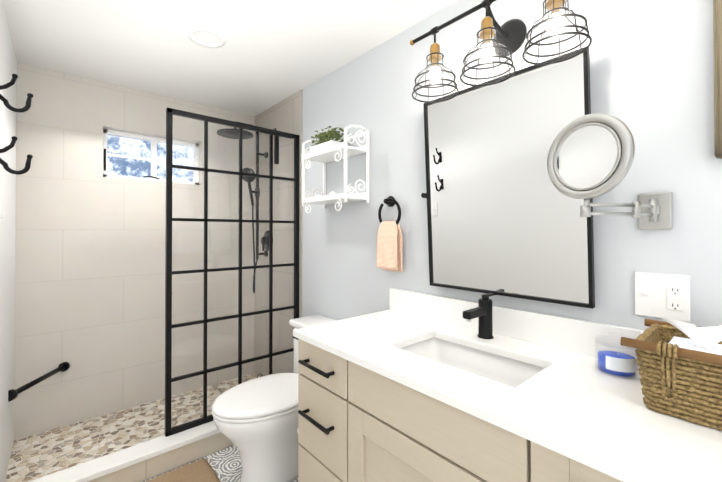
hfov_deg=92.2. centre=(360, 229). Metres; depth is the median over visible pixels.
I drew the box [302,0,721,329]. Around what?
wall
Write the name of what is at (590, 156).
magnifying mirror
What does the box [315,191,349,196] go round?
decor
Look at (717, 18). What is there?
picture frame
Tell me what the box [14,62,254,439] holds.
wall
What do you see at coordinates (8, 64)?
wall
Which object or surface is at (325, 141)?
plant pot
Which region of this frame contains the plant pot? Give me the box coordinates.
[310,126,343,151]
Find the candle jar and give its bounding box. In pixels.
[595,332,637,377]
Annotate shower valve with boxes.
[261,230,268,250]
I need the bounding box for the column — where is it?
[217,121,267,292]
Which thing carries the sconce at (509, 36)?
attached to the wall at (652, 75)
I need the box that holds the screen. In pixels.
[165,107,298,436]
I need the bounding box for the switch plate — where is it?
[0,202,3,219]
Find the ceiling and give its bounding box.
[2,0,455,115]
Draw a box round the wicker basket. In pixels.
[620,318,721,430]
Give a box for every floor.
[5,373,258,481]
[144,445,297,481]
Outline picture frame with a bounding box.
[713,0,721,158]
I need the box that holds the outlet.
[635,272,689,321]
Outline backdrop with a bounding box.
[107,135,192,181]
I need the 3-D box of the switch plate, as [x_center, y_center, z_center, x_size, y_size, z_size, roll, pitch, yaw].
[-1.373,-0.050,1.323,0.018,0.115,0.075,0,-1,-41]
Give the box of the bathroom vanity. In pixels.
[293,332,644,481]
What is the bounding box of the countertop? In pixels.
[293,308,721,481]
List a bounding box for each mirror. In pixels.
[421,46,594,308]
[547,113,672,229]
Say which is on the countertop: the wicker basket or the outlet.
the wicker basket
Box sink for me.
[393,332,548,387]
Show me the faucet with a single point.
(482, 311)
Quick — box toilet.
[212,314,336,481]
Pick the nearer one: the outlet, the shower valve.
the outlet
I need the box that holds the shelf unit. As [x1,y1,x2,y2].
[302,125,369,212]
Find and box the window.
[103,129,198,184]
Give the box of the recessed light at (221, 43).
[188,28,225,47]
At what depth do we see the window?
2.43 m
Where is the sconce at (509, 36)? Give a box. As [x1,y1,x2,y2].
[410,0,591,102]
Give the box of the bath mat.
[146,458,220,481]
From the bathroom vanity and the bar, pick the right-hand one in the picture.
the bathroom vanity
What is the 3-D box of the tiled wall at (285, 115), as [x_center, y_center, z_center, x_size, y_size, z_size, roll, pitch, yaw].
[-0.630,0.140,2.576,0.009,2.135,0.725,0,-1,-41]
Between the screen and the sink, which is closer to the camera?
the sink
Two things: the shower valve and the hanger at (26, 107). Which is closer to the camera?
the hanger at (26, 107)
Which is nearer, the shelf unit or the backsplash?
the backsplash
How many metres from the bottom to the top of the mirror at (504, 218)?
0.765 m
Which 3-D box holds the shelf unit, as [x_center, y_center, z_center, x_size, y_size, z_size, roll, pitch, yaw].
[-0.149,-0.310,1.908,0.162,0.442,0.404,0,-1,-41]
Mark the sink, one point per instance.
(507, 367)
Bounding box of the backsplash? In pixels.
[390,288,644,367]
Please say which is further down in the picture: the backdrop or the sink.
the sink
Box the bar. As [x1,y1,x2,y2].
[8,362,69,401]
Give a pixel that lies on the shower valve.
(265, 245)
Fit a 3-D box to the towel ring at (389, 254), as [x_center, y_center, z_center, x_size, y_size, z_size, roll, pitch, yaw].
[0.141,0.019,1.653,0.066,0.362,0.148,0,-1,-41]
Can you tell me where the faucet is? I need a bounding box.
[463,293,494,338]
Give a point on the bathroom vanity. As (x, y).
(409, 386)
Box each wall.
[0,0,16,481]
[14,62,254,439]
[254,89,302,376]
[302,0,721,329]
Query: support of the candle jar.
on the countertop
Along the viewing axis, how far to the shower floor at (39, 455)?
1.97 m
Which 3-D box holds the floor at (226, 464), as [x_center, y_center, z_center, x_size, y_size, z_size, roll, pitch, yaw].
[0.092,1.222,0.684,1.400,0.060,3.130,0,-1,-41]
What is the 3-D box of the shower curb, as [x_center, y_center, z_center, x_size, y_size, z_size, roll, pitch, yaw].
[-0.907,1.136,1.827,1.400,0.130,0.125,0,-1,-41]
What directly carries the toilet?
on the floor at (226, 464)
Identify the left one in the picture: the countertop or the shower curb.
the shower curb
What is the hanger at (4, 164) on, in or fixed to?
attached to the wall at (8, 64)
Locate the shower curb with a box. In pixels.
[29,421,233,481]
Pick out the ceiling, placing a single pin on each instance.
(269, 54)
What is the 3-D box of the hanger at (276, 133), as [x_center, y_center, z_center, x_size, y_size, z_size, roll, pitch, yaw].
[-0.548,-0.524,2.206,0.230,0.232,0.070,0,-1,-41]
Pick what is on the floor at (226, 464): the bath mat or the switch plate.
the bath mat
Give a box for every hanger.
[0,74,32,112]
[0,136,32,174]
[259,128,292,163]
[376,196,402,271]
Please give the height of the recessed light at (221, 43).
0.036 m

